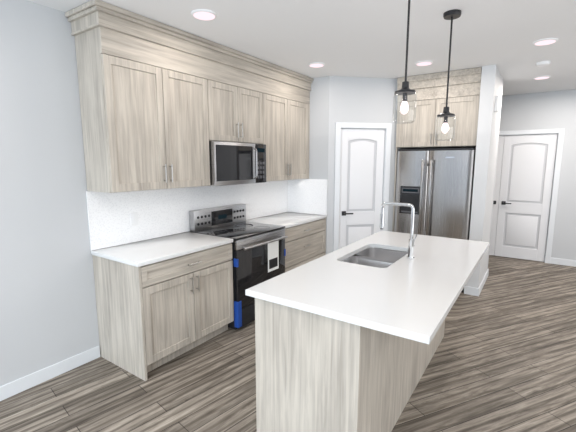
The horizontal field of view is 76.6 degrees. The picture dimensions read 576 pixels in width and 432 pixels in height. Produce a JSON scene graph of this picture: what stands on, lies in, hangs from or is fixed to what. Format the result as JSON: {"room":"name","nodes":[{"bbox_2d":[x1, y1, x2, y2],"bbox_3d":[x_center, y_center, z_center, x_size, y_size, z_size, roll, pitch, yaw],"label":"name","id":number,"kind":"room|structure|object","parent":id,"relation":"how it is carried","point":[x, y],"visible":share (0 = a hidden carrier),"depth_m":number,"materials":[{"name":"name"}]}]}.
{"room":"kitchen","nodes":[
{"label":"kitchen","id":0,"kind":"room"},
{"bbox_2d":[0,0,263,385],"bbox_3d":[-2.252,-0.018,1.994,0.120,2.680,8.020,6,10,34],"label":"wall","id":1,"kind":"structure","parent":0,"point":[48,311],"depth_m":2.60,"materials":[{"name":"grey paint"}]},
{"bbox_2d":[69,8,212,192],"bbox_3d":[-1.152,-0.849,3.065,0.350,1.230,0.975,6,10,34],"label":"upper cabinet","id":2,"kind":"object","parent":1,"relation":"attached to","point":[162,105],"depth_m":2.80,"materials":[{"name":"brown wood"}]},
{"bbox_2d":[209,48,268,181],"bbox_3d":[-0.648,-0.958,3.793,0.350,1.230,0.932,6,10,34],"label":"upper cabinet","id":3,"kind":"object","parent":1,"relation":"attached to","point":[238,88],"depth_m":3.67,"materials":[{"name":"brown wood"}]},
{"bbox_2d":[209,141,265,185],"bbox_3d":[-0.607,-0.550,3.826,0.449,0.420,0.790,6,10,34],"label":"microwave","id":4,"kind":"object","parent":3,"relation":"attached to","point":[233,163],"visible":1,"depth_m":3.65,"materials":[{"name":"silver metal"}]},
{"bbox_2d":[0,255,575,431],"bbox_3d":[1.399,1.454,1.413,7.040,0.060,10.840,6,10,34],"label":"floor","id":5,"kind":"structure","parent":0,"point":[503,359],"depth_m":2.70,"materials":[{"name":"brown wood"}]},
{"bbox_2d":[0,346,99,400],"bbox_3d":[-2.975,1.431,1.021,0.015,0.100,4.964,6,10,34],"label":"baseboard","id":6,"kind":"structure","parent":5,"relation":"on","point":[15,387],"depth_m":2.72,"materials":[{"name":"white paint"}]},
{"bbox_2d":[91,232,233,380],"bbox_3d":[-1.033,0.696,3.201,0.654,0.912,0.980,6,10,34],"label":"base cabinet","id":7,"kind":"object","parent":5,"relation":"on","point":[160,301],"visible":1,"depth_m":2.90,"materials":[{"name":"brown wood"}]},
{"bbox_2d":[189,204,287,329],"bbox_3d":[-0.488,0.485,3.898,0.707,1.125,0.800,6,10,34],"label":"range","id":8,"kind":"object","parent":5,"relation":"on","point":[258,253],"visible":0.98,"depth_m":3.70,"materials":[{"name":"black metal"}]},
{"bbox_2d":[246,212,326,271],"bbox_3d":[-0.010,0.476,4.678,0.654,0.912,0.975,6,10,34],"label":"base cabinet","id":9,"kind":"object","parent":5,"relation":"on","point":[305,240],"visible":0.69,"depth_m":4.49,"materials":[{"name":"brown wood"}]},
{"bbox_2d":[255,298,444,431],"bbox_3d":[0.634,0.777,2.705,0.629,0.898,2.010,6,10,34],"label":"kitchen island","id":10,"kind":"object","parent":5,"relation":"on","point":[348,338],"depth_m":1.89,"materials":[{"name":"brown wood"}]},
{"bbox_2d":[245,231,488,345],"bbox_3d":[0.752,0.328,2.563,0.960,0.032,2.080,6,10,34],"label":"island countertop","id":11,"kind":"structure","parent":10,"relation":"on","point":[410,298],"depth_m":2.03,"materials":[{"name":"white stone"}]},
{"bbox_2d":[341,246,404,265],"bbox_3d":[0.665,0.410,2.752,0.382,0.210,0.672,6,10,34],"label":"sink","id":12,"kind":"object","parent":11,"relation":"in","point":[372,255],"depth_m":2.98,"materials":[{"name":"silver metal"}]},
{"bbox_2d":[377,202,416,257],"bbox_3d":[0.798,0.099,2.649,0.262,0.396,0.083,6,10,34],"label":"faucet","id":13,"kind":"object","parent":11,"relation":"on","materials":[{"name":"silver metal"}]},
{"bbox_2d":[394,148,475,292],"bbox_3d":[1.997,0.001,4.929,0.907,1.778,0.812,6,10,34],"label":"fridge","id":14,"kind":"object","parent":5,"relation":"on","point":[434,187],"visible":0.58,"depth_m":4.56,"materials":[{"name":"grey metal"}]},
{"bbox_2d":[392,67,481,231],"bbox_3d":[2.035,-0.455,4.941,0.962,2.677,0.850,6,10,34],"label":"wall cabinet","id":15,"kind":"object","parent":5,"relation":"on","point":[419,132],"visible":0.56,"depth_m":4.47,"materials":[{"name":"brown wood"}]},
{"bbox_2d":[28,0,575,95],"bbox_3d":[1.399,-1.276,1.007,7.040,0.100,10.840,6,10,34],"label":"ceiling","id":16,"kind":"structure","parent":0,"point":[356,38],"depth_m":3.06,"materials":[{"name":"white paint"}]},
{"bbox_2d":[191,9,216,20],"bbox_3d":[-0.611,-1.465,2.663,0.188,0.013,0.188,6,10,34],"label":"recessed light","id":17,"kind":"object","parent":16,"relation":"in","point":[203,14],"visible":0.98,"depth_m":2.63,"materials":[{"name":"white plastic"}]},
{"bbox_2d":[308,62,324,67],"bbox_3d":[0.316,-1.670,4.038,0.188,0.013,0.188,6,10,34],"label":"recessed light","id":18,"kind":"object","parent":16,"relation":"in","point":[316,64],"visible":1,"depth_m":4.00,"materials":[{"name":"white plastic"}]},
{"bbox_2d":[392,0,416,123],"bbox_3d":[0.723,-0.987,2.216,0.140,0.827,0.140,6,10,34],"label":"pendant light","id":19,"kind":"object","parent":16,"relation":"hanging from","point":[405,90],"visible":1,"depth_m":2.23,"materials":[{"name":"black metal"}]},
{"bbox_2d":[415,60,432,65],"bbox_3d":[1.480,-1.660,3.969,0.188,0.013,0.188,6,10,34],"label":"recessed light","id":20,"kind":"object","parent":16,"relation":"in","point":[424,63],"visible":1,"depth_m":3.95,"materials":[{"name":"white plastic"}]},
{"bbox_2d":[435,9,460,140],"bbox_3d":[1.186,-1.018,2.699,0.140,0.907,0.140,6,10,34],"label":"pendant light","id":21,"kind":"object","parent":16,"relation":"hanging from","point":[452,15],"visible":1,"depth_m":2.69,"materials":[{"name":"black metal"}]},
{"bbox_2d":[533,75,550,79],"bbox_3d":[3.230,-1.760,4.642,0.188,0.013,0.188,6,10,34],"label":"recessed light","id":22,"kind":"object","parent":16,"relation":"in","point":[541,77],"visible":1,"depth_m":4.60,"materials":[{"name":"white plastic"}]},
{"bbox_2d":[536,61,550,66],"bbox_3d":[2.764,-1.646,3.952,0.132,0.034,0.132,6,10,34],"label":"smoke detector","id":23,"kind":"object","parent":16,"relation":"attached to","point":[542,63],"visible":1,"depth_m":3.91,"materials":[{"name":"white plastic"}]},
{"bbox_2d":[533,38,557,45],"bbox_3d":[2.298,-1.554,3.259,0.188,0.013,0.188,6,10,34],"label":"recessed light","id":24,"kind":"object","parent":16,"relation":"in","point":[545,41],"visible":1,"depth_m":3.23,"materials":[{"name":"white plastic"}]},
{"bbox_2d":[296,76,329,254],"bbox_3d":[0.292,-0.466,5.005,0.640,2.680,0.120,6,10,34],"label":"wall","id":25,"kind":"structure","parent":0,"point":[319,131],"depth_m":4.76,"materials":[{"name":"grey paint"}]},
{"bbox_2d":[86,179,326,250],"bbox_3d":[-0.531,-0.101,3.845,0.632,0.472,2.787,6,10,34],"label":"backsplash","id":26,"kind":"structure","parent":25,"relation":"attached to","point":[117,218],"depth_m":3.57,"materials":[{"name":"white tile"}]},
{"bbox_2d":[269,68,310,180],"bbox_3d":[-0.139,-1.067,4.528,0.350,1.230,0.990,6,10,34],"label":"upper cabinet","id":27,"kind":"object","parent":25,"relation":"attached to","point":[289,97],"depth_m":4.43,"materials":[{"name":"brown wood"}]},
{"bbox_2d":[327,76,399,253],"bbox_3d":[1.003,-0.453,4.919,0.998,2.680,0.136,-2,9,-10],"label":"wall","id":28,"kind":"structure","parent":0,"point":[360,103],"depth_m":4.75,"materials":[{"name":"grey paint"}]},
{"bbox_2d":[339,129,384,248],"bbox_3d":[0.981,-0.138,4.947,0.455,2.032,0.456,6,10,34],"label":"pantry door","id":29,"kind":"structure","parent":28,"relation":"in","point":[361,168],"depth_m":4.89,"materials":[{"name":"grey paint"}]},
{"bbox_2d":[466,65,502,287],"bbox_3d":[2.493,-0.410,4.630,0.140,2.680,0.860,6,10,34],"label":"wall","id":30,"kind":"structure","parent":0,"point":[486,147],"depth_m":4.29,"materials":[{"name":"white paint"}]},
{"bbox_2d":[475,269,488,295],"bbox_3d":[2.580,0.864,4.831,0.033,0.100,1.003,6,10,34],"label":"baseboard","id":31,"kind":"structure","parent":30,"relation":"attached to","point":[477,290],"depth_m":4.60,"materials":[{"name":"white paint"}]},
{"bbox_2d":[494,96,498,111],"bbox_3d":[2.448,-1.314,4.282,0.025,0.170,0.100,6,10,34],"label":"wall switch","id":32,"kind":"object","parent":30,"relation":"attached to","point":[496,103],"visible":0.98,"depth_m":4.24,"materials":[{"name":"white plastic"}]},
{"bbox_2d":[489,136,504,254],"bbox_3d":[3.272,-0.347,6.353,0.705,2.032,0.093,6,10,34],"label":"closet door","id":33,"kind":"structure","parent":30,"relation":"in","point":[496,194],"depth_m":6.18,"materials":[{"name":"grey paint"}]},
{"bbox_2d":[495,89,575,263],"bbox_3d":[4.627,-0.580,5.771,6.920,2.680,0.686,6,10,34],"label":"wall","id":34,"kind":"structure","parent":0,"point":[552,112],"depth_m":5.67,"materials":[{"name":"grey paint"}]},
{"bbox_2d":[494,134,557,261],"bbox_3d":[3.857,-0.289,5.957,0.705,2.032,0.093,6,10,34],"label":"closet door","id":35,"kind":"structure","parent":34,"relation":"in","point":[528,161],"depth_m":5.96,"materials":[{"name":"grey paint"}]},
{"bbox_2d":[550,257,575,266],"bbox_3d":[5.692,0.863,4.838,3.600,0.100,0.015,6,10,34],"label":"baseboard","id":36,"kind":"structure","parent":34,"relation":"attached to","point":[558,261],"depth_m":5.75,"materials":[{"name":"white paint"}]}
]}

